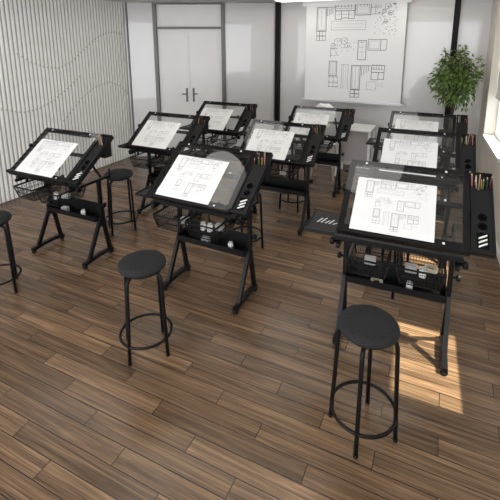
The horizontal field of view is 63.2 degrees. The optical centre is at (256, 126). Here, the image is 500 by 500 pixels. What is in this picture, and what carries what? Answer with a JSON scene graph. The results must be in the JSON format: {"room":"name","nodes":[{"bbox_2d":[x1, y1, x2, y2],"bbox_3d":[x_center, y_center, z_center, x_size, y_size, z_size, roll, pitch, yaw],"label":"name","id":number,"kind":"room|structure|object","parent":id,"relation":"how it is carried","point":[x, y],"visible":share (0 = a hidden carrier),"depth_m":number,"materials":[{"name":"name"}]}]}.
{"room":"design studio","nodes":[
{"label":"design studio","id":0,"kind":"room"},
{"bbox_2d":[0,0,132,203],"bbox_3d":[-3.812,-0.155,4.262,0.162,2.750,7.250,5,13,24],"label":"wall","id":1,"kind":"structure","parent":0,"point":[63,65],"depth_m":5.99,"materials":[{"name":"grey paint"}]},
{"bbox_2d":[125,2,135,154],"bbox_3d":[-2.257,-0.790,7.285,0.025,2.750,0.040,0,12,0],"label":"trim","id":2,"kind":"structure","parent":1,"relation":"attached to","point":[126,15],"depth_m":7.23,"materials":[{"name":"grey metal"}]},
{"bbox_2d":[123,3,274,155],"bbox_3d":[-0.996,-0.811,7.384,2.830,2.750,0.140,0,12,0],"label":"wall","id":3,"kind":"structure","parent":0,"point":[123,3],"depth_m":7.22,"materials":[{"name":"grey paint"}]},
{"bbox_2d":[127,3,157,155],"bbox_3d":[-2.025,-0.785,7.298,0.430,2.735,0.020,0,12,0],"label":"glass panel","id":4,"kind":"object","parent":3,"relation":"in","point":[140,25],"visible":0.71,"depth_m":7.21,"materials":[{"name":"grey glass"}]},
{"bbox_2d":[151,2,226,150],"bbox_3d":[-1.180,-0.797,7.318,1.250,2.750,0.151,0,12,0],"label":"door","id":5,"kind":"structure","parent":3,"relation":"in","point":[188,37],"depth_m":7.22,"materials":[{"name":"grey metal"}]},
{"bbox_2d":[225,4,273,147],"bbox_3d":[-0.115,-0.788,7.314,0.850,2.735,0.020,0,12,0],"label":"glass panel","id":6,"kind":"object","parent":3,"relation":"in","point":[249,27],"visible":0.64,"depth_m":7.22,"materials":[{"name":"grey glass"}]},
{"bbox_2d":[106,0,302,2],"bbox_3d":[-0.867,-1.333,2.939,6.591,0.100,9.400,5,13,24],"label":"ceiling","id":7,"kind":"structure","parent":0,"point":[122,1],"depth_m":6.82,"materials":[{"name":"paint"}]},
{"bbox_2d":[275,0,323,1],"bbox_3d":[0.795,-1.959,6.245,1.000,0.034,0.320,5,13,24],"label":"recessed light","id":8,"kind":"object","parent":7,"relation":"in","point":[275,0],"visible":1,"depth_m":6.30,"materials":[{"name":"white"}]},
{"bbox_2d":[0,156,499,499],"bbox_3d":[-0.772,1.446,3.479,6.800,0.060,9.400,5,13,24],"label":"floor","id":9,"kind":"structure","parent":0,"point":[238,406],"depth_m":2.63,"materials":[{"name":"brown wood"}]},
{"bbox_2d":[0,210,21,293],"bbox_3d":[-2.219,1.076,3.440,0.363,0.679,0.363,-4,13,-19],"label":"stool","id":10,"kind":"object","parent":9,"relation":"on","point":[5,216],"visible":1,"depth_m":3.42,"materials":[{"name":"black metal"}]},
{"bbox_2d":[6,128,113,268],"bbox_3d":[-1.922,0.675,3.965,1.125,1.248,0.575,5,13,24],"label":"table","id":11,"kind":"object","parent":9,"relation":"on","point":[95,212],"visible":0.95,"depth_m":3.88,"materials":[{"name":"black metal"}]},
{"bbox_2d":[13,178,60,200],"bbox_3d":[-2.080,0.575,3.880,0.274,0.162,0.328,5,13,24],"label":"wire basket","id":12,"kind":"object","parent":11,"relation":"on","point":[32,196],"depth_m":3.81,"materials":[{"name":"black metal"}]},
{"bbox_2d":[15,139,77,177],"bbox_3d":[-1.958,0.287,3.789,0.487,0.236,0.319,5,13,24],"label":"sheet","id":13,"kind":"object","parent":11,"relation":"on","point":[46,159],"visible":1,"depth_m":3.78,"materials":[{"name":"paper"}]},
{"bbox_2d":[36,183,85,206],"bbox_3d":[-1.799,0.602,3.753,0.284,0.162,0.328,5,13,24],"label":"wire basket","id":14,"kind":"object","parent":11,"relation":"on","point":[74,195],"depth_m":3.69,"materials":[{"name":"black metal"}]},
{"bbox_2d":[61,206,69,210],"bbox_3d":[-1.961,0.845,4.164,0.070,0.050,0.044,3,12,15],"label":"box","id":15,"kind":"object","parent":11,"relation":"in","point":[66,208],"visible":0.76,"depth_m":4.15,"materials":[{"name":"grey"}]},
{"bbox_2d":[61,192,70,198],"bbox_3d":[-1.774,0.643,3.781,0.070,0.050,0.044,3,12,13],"label":"box","id":16,"kind":"object","parent":11,"relation":"in","point":[66,195],"visible":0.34,"depth_m":3.76,"materials":[{"name":"grey"}]},
{"bbox_2d":[66,134,113,186],"bbox_3d":[-1.483,0.292,3.634,0.122,0.362,0.471,5,13,24],"label":"tray","id":17,"kind":"object","parent":11,"relation":"on","point":[96,151],"depth_m":3.63,"materials":[{"name":"black plastic"}]},
{"bbox_2d":[104,168,137,234],"bbox_3d":[-1.537,0.835,4.587,0.362,0.679,0.362,-12,17,-44],"label":"stool","id":18,"kind":"object","parent":9,"relation":"on","point":[121,174],"visible":0.94,"depth_m":4.51,"materials":[{"name":"black metal"}]},
{"bbox_2d":[117,250,172,366],"bbox_3d":[-0.765,1.216,2.775,0.363,0.679,0.363,-11,16,-41],"label":"stool","id":19,"kind":"object","parent":9,"relation":"on","point":[141,264],"visible":1,"depth_m":2.67,"materials":[{"name":"black metal"}]},
{"bbox_2d":[118,111,210,216],"bbox_3d":[-1.128,0.478,4.899,1.125,1.250,0.575,5,13,24],"label":"table","id":20,"kind":"object","parent":9,"relation":"on","point":[196,130],"visible":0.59,"depth_m":4.73,"materials":[{"name":"black metal"}]},
{"bbox_2d":[130,152,163,168],"bbox_3d":[-1.286,0.379,4.815,0.274,0.162,0.328,5,13,24],"label":"wire basket","id":21,"kind":"object","parent":20,"relation":"on","point":[149,166],"depth_m":4.74,"materials":[{"name":"black metal"}]},
{"bbox_2d":[131,120,180,148],"bbox_3d":[-1.164,0.088,4.724,0.487,0.236,0.319,5,13,24],"label":"sheet","id":22,"kind":"object","parent":20,"relation":"on","point":[155,134],"visible":1,"depth_m":4.72,"materials":[{"name":"paper"}]},
{"bbox_2d":[151,155,176,171],"bbox_3d":[-1.005,0.405,4.688,0.284,0.162,0.328,5,13,24],"label":"wire basket","id":23,"kind":"object","parent":20,"relation":"on","point":[160,167],"depth_m":4.63,"materials":[{"name":"black metal"}]},
{"bbox_2d":[179,115,210,154],"bbox_3d":[-0.689,0.094,4.569,0.122,0.362,0.471,5,13,24],"label":"tray","id":24,"kind":"object","parent":20,"relation":"on","point":[196,130],"depth_m":4.59,"materials":[{"name":"black"}]},
{"bbox_2d":[186,150,205,158],"bbox_3d":[-0.820,0.672,5.363,0.363,0.679,0.363,-8,14,-33],"label":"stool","id":25,"kind":"object","parent":9,"relation":"on","point":[201,154],"visible":0.16,"depth_m":5.24,"materials":[{"name":"black"}]},
{"bbox_2d":[135,141,272,314],"bbox_3d":[-0.462,0.799,3.341,1.125,1.262,0.575,6,13,26],"label":"table","id":26,"kind":"object","parent":9,"relation":"on","point":[249,183],"visible":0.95,"depth_m":3.23,"materials":[{"name":"black metal"}]},
{"bbox_2d":[153,204,201,232],"bbox_3d":[-0.622,0.705,3.263,0.282,0.162,0.336,5,13,24],"label":"wire basket","id":27,"kind":"object","parent":26,"relation":"on","point":[190,209],"depth_m":3.19,"materials":[{"name":"black metal"}]},
{"bbox_2d":[155,155,229,204],"bbox_3d":[-0.500,0.403,3.165,0.487,0.236,0.319,6,13,26],"label":"sheet","id":28,"kind":"object","parent":26,"relation":"on","point":[194,179],"visible":1,"depth_m":3.16,"materials":[{"name":"paper"}]},
{"bbox_2d":[200,221,205,230],"bbox_3d":[-0.412,0.771,3.144,0.044,0.062,0.044,3,12,14],"label":"paint jar","id":29,"kind":"object","parent":26,"relation":"in","point":[203,223],"visible":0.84,"depth_m":3.13,"materials":[{"name":"white plastic"}]},
{"bbox_2d":[201,235,209,242],"bbox_3d":[-0.442,0.981,3.518,0.070,0.050,0.044,5,13,22],"label":"box","id":30,"kind":"object","parent":26,"relation":"in","point":[205,240],"visible":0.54,"depth_m":3.50,"materials":[{"name":"grey"}]},
{"bbox_2d":[207,223,212,231],"bbox_3d":[-0.358,0.776,3.118,0.044,0.062,0.044,7,14,29],"label":"paint jar","id":31,"kind":"object","parent":26,"relation":"in","point":[208,224],"visible":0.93,"depth_m":3.10,"materials":[{"name":"white plastic"}]},
{"bbox_2d":[185,211,234,241],"bbox_3d":[-0.344,0.733,3.127,0.292,0.162,0.336,5,13,24],"label":"wire basket","id":32,"kind":"object","parent":26,"relation":"on","point":[209,213],"depth_m":3.05,"materials":[{"name":"black metal"}]},
{"bbox_2d":[215,223,224,231],"bbox_3d":[-0.282,0.779,3.137,0.070,0.050,0.044,4,13,19],"label":"box","id":33,"kind":"object","parent":26,"relation":"in","point":[216,224],"visible":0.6,"depth_m":3.12,"materials":[{"name":"grey"}]},
{"bbox_2d":[228,241,232,248],"bbox_3d":[-0.218,0.998,3.407,0.044,0.062,0.044,6,13,25],"label":"paint jar","id":34,"kind":"object","parent":26,"relation":"in","point":[230,243],"visible":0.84,"depth_m":3.39,"materials":[{"name":"white plastic"}]},
{"bbox_2d":[230,151,272,217],"bbox_3d":[-0.029,0.412,2.997,0.122,0.362,0.471,6,13,26],"label":"tray","id":35,"kind":"object","parent":26,"relation":"on","point":[253,176],"depth_m":2.99,"materials":[{"name":"black plastic"}]},
{"bbox_2d":[179,101,257,175],"bbox_3d":[-0.576,0.271,5.935,1.125,1.230,0.575,5,13,24],"label":"table","id":36,"kind":"object","parent":9,"relation":"on","point":[247,114],"visible":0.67,"depth_m":5.74,"materials":[{"name":"black metal"}]},
{"bbox_2d":[197,134,218,144],"bbox_3d":[-0.735,0.162,5.848,0.274,0.162,0.328,5,13,24],"label":"wire basket","id":37,"kind":"object","parent":36,"relation":"on","point":[207,141],"depth_m":5.81,"materials":[{"name":"black metal"}]},
{"bbox_2d":[200,108,233,129],"bbox_3d":[-0.612,-0.109,5.761,0.487,0.236,0.319,5,13,24],"label":"sheet","id":38,"kind":"object","parent":36,"relation":"on","point":[219,119],"visible":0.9,"depth_m":5.75,"materials":[{"name":"paper"}]},
{"bbox_2d":[210,134,236,146],"bbox_3d":[-0.453,0.188,5.721,0.284,0.162,0.328,5,13,24],"label":"wire basket","id":39,"kind":"object","parent":36,"relation":"on","point":[227,142],"depth_m":5.67,"materials":[{"name":"black metal"}]},
{"bbox_2d":[235,104,257,134],"bbox_3d":[-0.137,-0.104,5.607,0.122,0.362,0.471,5,13,24],"label":"tray","id":40,"kind":"object","parent":36,"relation":"on","point":[241,127],"depth_m":5.60,"materials":[{"name":"black plastic"}]},
{"bbox_2d":[230,182,263,248],"bbox_3d":[-0.109,0.920,4.181,0.363,0.679,0.363,-5,13,-21],"label":"stool","id":41,"kind":"object","parent":9,"relation":"on","point":[233,186],"visible":0.39,"depth_m":4.13,"materials":[{"name":"black metal"}]},
{"bbox_2d":[223,119,325,235],"bbox_3d":[0.174,0.557,4.630,1.125,1.204,0.575,5,13,24],"label":"table","id":42,"kind":"object","parent":9,"relation":"on","point":[313,142],"visible":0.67,"depth_m":4.54,"materials":[{"name":"black metal"}]},
{"bbox_2d":[241,160,272,171],"bbox_3d":[0.016,0.436,4.541,0.274,0.162,0.328,5,13,24],"label":"wire basket","id":43,"kind":"object","parent":42,"relation":"on","point":[243,164],"depth_m":4.49,"materials":[{"name":"black metal"}]},
{"bbox_2d":[245,128,294,159],"bbox_3d":[0.138,0.190,4.459,0.487,0.236,0.319,5,13,24],"label":"sheet","id":44,"kind":"object","parent":42,"relation":"on","point":[278,143],"visible":0.94,"depth_m":4.47,"materials":[{"name":"paper"}]},
{"bbox_2d":[270,163,298,180],"bbox_3d":[0.298,0.463,4.414,0.284,0.162,0.328,5,13,24],"label":"wire basket","id":45,"kind":"object","parent":42,"relation":"on","point":[290,173],"depth_m":4.34,"materials":[{"name":"black metal"}]},
{"bbox_2d":[302,124,325,166],"bbox_3d":[0.614,0.196,4.305,0.122,0.362,0.471,5,13,24],"label":"tray","id":46,"kind":"object","parent":42,"relation":"on","point":[314,141],"depth_m":4.30,"materials":[{"name":"black plastic"}]},
{"bbox_2d":[279,154,305,212],"bbox_3d":[0.466,0.712,5.172,0.363,0.679,0.363,-12,17,-44],"label":"stool","id":47,"kind":"object","parent":9,"relation":"on","point":[294,156],"visible":0.44,"depth_m":5.11,"materials":[{"name":"black metal"}]},
{"bbox_2d":[273,105,354,196],"bbox_3d":[0.759,0.333,5.726,1.125,1.194,0.575,5,13,24],"label":"table","id":48,"kind":"object","parent":9,"relation":"on","point":[344,125],"visible":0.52,"depth_m":5.64,"materials":[{"name":"black metal"}]},
{"bbox_2d":[289,137,306,149],"bbox_3d":[0.601,0.206,5.635,0.274,0.162,0.328,5,13,24],"label":"wire basket","id":49,"kind":"object","parent":48,"relation":"on","point":[294,147],"depth_m":5.55,"materials":[{"name":"black metal"}]},
{"bbox_2d":[289,113,329,134],"bbox_3d":[0.723,-0.030,5.555,0.487,0.236,0.319,5,13,24],"label":"sheet","id":50,"kind":"object","parent":48,"relation":"on","point":[306,118],"visible":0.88,"depth_m":5.58,"materials":[{"name":"paper"}]},
{"bbox_2d":[319,140,333,152],"bbox_3d":[0.882,0.233,5.508,0.284,0.162,0.328,5,13,24],"label":"wire basket","id":51,"kind":"object","parent":48,"relation":"on","point":[326,148],"depth_m":5.41,"materials":[{"name":"black metal"}]},
{"bbox_2d":[337,108,354,141],"bbox_3d":[1.198,-0.025,5.401,0.122,0.362,0.471,5,13,24],"label":"tray","id":52,"kind":"object","parent":48,"relation":"on","point":[344,127],"depth_m":5.39,"materials":[{"name":"black plastic"}]},
{"bbox_2d":[310,103,338,184],"bbox_3d":[1.046,0.232,6.139,0.430,1.221,0.425,5,13,24],"label":"chair","id":53,"kind":"object","parent":9,"relation":"on","point":[330,130],"visible":0.3,"depth_m":5.92,"materials":[{"name":"white plastic"}]},
{"bbox_2d":[334,123,375,175],"bbox_3d":[1.564,0.384,6.477,0.550,0.785,0.500,5,13,24],"label":"desk","id":54,"kind":"object","parent":9,"relation":"on","point":[356,148],"visible":0.59,"depth_m":6.31,"materials":[{"name":"white paint"}]},
{"bbox_2d":[328,304,399,458],"bbox_3d":[0.584,1.340,2.183,0.363,0.679,0.363,-11,16,-41],"label":"stool","id":55,"kind":"object","parent":9,"relation":"on","point":[369,327],"visible":1,"depth_m":2.09,"materials":[{"name":"black metal"}]},
{"bbox_2d":[368,243,409,298],"bbox_3d":[1.140,1.066,3.490,0.363,0.679,0.363,-6,13,-27],"label":"stool","id":56,"kind":"object","parent":9,"relation":"on","point":[370,250],"visible":0.04,"depth_m":3.48,"materials":[{"name":"black metal"}]},
{"bbox_2d":[304,159,496,375],"bbox_3d":[0.894,0.914,2.735,1.125,1.286,0.575,5,13,22],"label":"table","id":57,"kind":"object","parent":9,"relation":"on","point":[477,206],"visible":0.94,"depth_m":2.59,"materials":[{"name":"black metal"}]},
{"bbox_2d":[345,236,392,279],"bbox_3d":[0.738,0.834,2.648,0.284,0.162,0.337,5,13,24],"label":"wire basket","id":58,"kind":"object","parent":57,"relation":"on","point":[350,241],"depth_m":2.58,"materials":[{"name":"black metal"}]},
{"bbox_2d":[364,254,375,265],"bbox_3d":[0.746,0.878,2.663,0.070,0.050,0.044,5,13,23],"label":"box","id":59,"kind":"object","parent":57,"relation":"in","point":[367,257],"visible":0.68,"depth_m":2.65,"materials":[{"name":"grey"}]},
{"bbox_2d":[371,278,382,282],"bbox_3d":[0.868,1.119,2.933,0.084,0.020,0.084,9,15,36],"label":"tape roll","id":60,"kind":"object","parent":57,"relation":"in","point":[372,279],"visible":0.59,"depth_m":2.95,"materials":[{"name":"beige"}]},
{"bbox_2d":[349,177,436,242],"bbox_3d":[0.862,0.507,2.554,0.487,0.236,0.319,5,13,22],"label":"sheet","id":61,"kind":"object","parent":57,"relation":"on","point":[394,208],"visible":1,"depth_m":2.54,"materials":[{"name":"paper"}]},
{"bbox_2d":[405,262,416,274],"bbox_3d":[0.976,0.898,2.568,0.070,0.050,0.044,5,13,22],"label":"box","id":62,"kind":"object","parent":57,"relation":"in","point":[407,265],"visible":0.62,"depth_m":2.55,"materials":[{"name":"grey"}]},
{"bbox_2d":[395,244,446,291],"bbox_3d":[1.024,0.859,2.531,0.294,0.162,0.337,5,13,24],"label":"wire basket","id":63,"kind":"object","parent":57,"relation":"on","point":[443,259],"depth_m":2.46,"materials":[{"name":"black metal"}]},
{"bbox_2d":[419,266,426,278],"bbox_3d":[1.029,0.903,2.514,0.044,0.062,0.044,4,13,20],"label":"paint jar","id":64,"kind":"object","parent":57,"relation":"in","point":[422,268],"visible":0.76,"depth_m":2.50,"materials":[{"name":"white plastic"}]},
{"bbox_2d":[424,264,437,273],"bbox_3d":[1.114,0.909,2.589,0.084,0.020,0.084,6,13,28],"label":"tape roll","id":65,"kind":"object","parent":57,"relation":"in","point":[427,266],"visible":0.88,"depth_m":2.58,"materials":[{"name":"beige"}]},
{"bbox_2d":[470,171,496,258],"bbox_3d":[1.342,0.510,2.416,0.122,0.362,0.471,5,13,22],"label":"tray","id":66,"kind":"object","parent":57,"relation":"on","point":[482,216],"depth_m":2.38,"materials":[{"name":"black plastic"}]},
{"bbox_2d":[346,127,475,267],"bbox_3d":[1.456,0.673,3.972,1.125,1.250,0.575,5,13,23],"label":"table","id":67,"kind":"object","parent":9,"relation":"on","point":[465,155],"visible":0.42,"depth_m":3.77,"materials":[{"name":"black metal"}]},
{"bbox_2d":[379,138,437,176],"bbox_3d":[1.423,0.283,3.796,0.487,0.236,0.319,5,13,23],"label":"sheet","id":68,"kind":"object","parent":67,"relation":"on","point":[403,152],"visible":0.91,"depth_m":3.81,"materials":[{"name":"paper"}]},
{"bbox_2d":[459,133,475,183],"bbox_3d":[1.901,0.287,3.651,0.131,0.362,0.474,5,13,24],"label":"tray","id":69,"kind":"object","parent":67,"relation":"on","point":[467,153],"depth_m":3.66,"materials":[{"name":"black plastic"}]},
{"bbox_2d":[366,111,467,200],"bbox_3d":[1.944,0.455,5.048,1.125,1.234,0.575,5,13,24],"label":"table","id":70,"kind":"object","parent":9,"relation":"on","point":[459,127],"visible":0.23,"depth_m":4.89,"materials":[{"name":"black metal"}]},
{"bbox_2d":[393,119,438,142],"bbox_3d":[1.908,0.072,4.874,0.487,0.236,0.319,5,13,24],"label":"sheet","id":71,"kind":"object","parent":70,"relation":"on","point":[403,124],"visible":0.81,"depth_m":4.89,"materials":[{"name":"paper"}]},
{"bbox_2d":[437,156,442,168],"bbox_3d":[2.067,0.375,4.835,0.284,0.162,0.328,5,13,24],"label":"wire basket","id":72,"kind":"object","parent":70,"relation":"on","point":[440,158],"depth_m":4.73,"materials":[{"name":"black metal"}]},
{"bbox_2d":[454,114,467,151],"bbox_3d":[2.383,0.078,4.719,0.122,0.362,0.471,5,13,24],"label":"tray","id":73,"kind":"object","parent":70,"relation":"on","point":[460,127],"depth_m":4.78,"materials":[{"name":"black plastic"}]},
{"bbox_2d":[427,45,484,190],"bbox_3d":[2.775,-0.104,5.708,0.702,2.056,0.720,1,12,3],"label":"potted tree","id":74,"kind":"object","parent":9,"relation":"on","point":[455,87],"visible":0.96,"depth_m":5.54,"materials":[{"name":"green plant"}]},
{"bbox_2d":[280,0,492,170],"bbox_3d":[2.044,-0.652,6.629,3.820,2.750,0.140,5,13,24],"label":"wall","id":75,"kind":"structure","parent":0,"point":[429,23],"depth_m":6.29,"materials":[{"name":"grey paint"}]},
{"bbox_2d":[274,2,280,127],"bbox_3d":[0.374,-0.786,7.268,0.080,2.750,0.070,5,13,24],"label":"trim","id":76,"kind":"structure","parent":75,"relation":"attached to","point":[277,4],"depth_m":7.16,"materials":[{"name":"black metal"}]},
{"bbox_2d":[301,0,412,105],"bbox_3d":[1.561,-1.201,6.567,1.690,1.640,0.170,5,13,24],"label":"projection screen","id":77,"kind":"object","parent":75,"relation":"attached to","point":[354,53],"visible":1,"depth_m":6.49,"materials":[{"name":"white fabric"}]},
{"bbox_2d":[440,0,461,161],"bbox_3d":[2.913,-0.546,6.125,0.080,2.750,0.070,5,13,24],"label":"trim","id":78,"kind":"structure","parent":75,"relation":"attached to","point":[457,9],"depth_m":5.94,"materials":[{"name":"black metal"}]},
{"bbox_2d":[476,0,499,249],"bbox_3d":[1.750,0.352,1.850,0.260,2.750,9.040,5,13,22],"label":"wall","id":79,"kind":"structure","parent":0,"point":[486,162],"depth_m":5.43,"materials":[{"name":"beige paint"}]},
{"bbox_2d":[482,101,499,161],"bbox_3d":[2.949,-0.604,4.769,0.197,1.780,1.320,5,13,22],"label":"window","id":80,"kind":"structure","parent":79,"relation":"in","point":[493,141],"depth_m":5.22,"materials":[{"name":"white"}]},
{"bbox_2d":[495,69,499,100],"bbox_3d":[2.945,-0.868,4.715,0.048,1.239,1.291,5,13,22],"label":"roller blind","id":81,"kind":"object","parent":79,"relation":"attached to","point":[497,96],"visible":1,"depth_m":5.30,"materials":[{"name":"white fabric"}]},
{"bbox_2d":[496,242,499,263],"bbox_3d":[1.623,1.649,2.171,0.012,0.080,9.009,5,13,22],"label":"baseboard","id":82,"kind":"structure","parent":79,"relation":"attached to","point":[497,247],"depth_m":4.02,"materials":[{"name":"white"}]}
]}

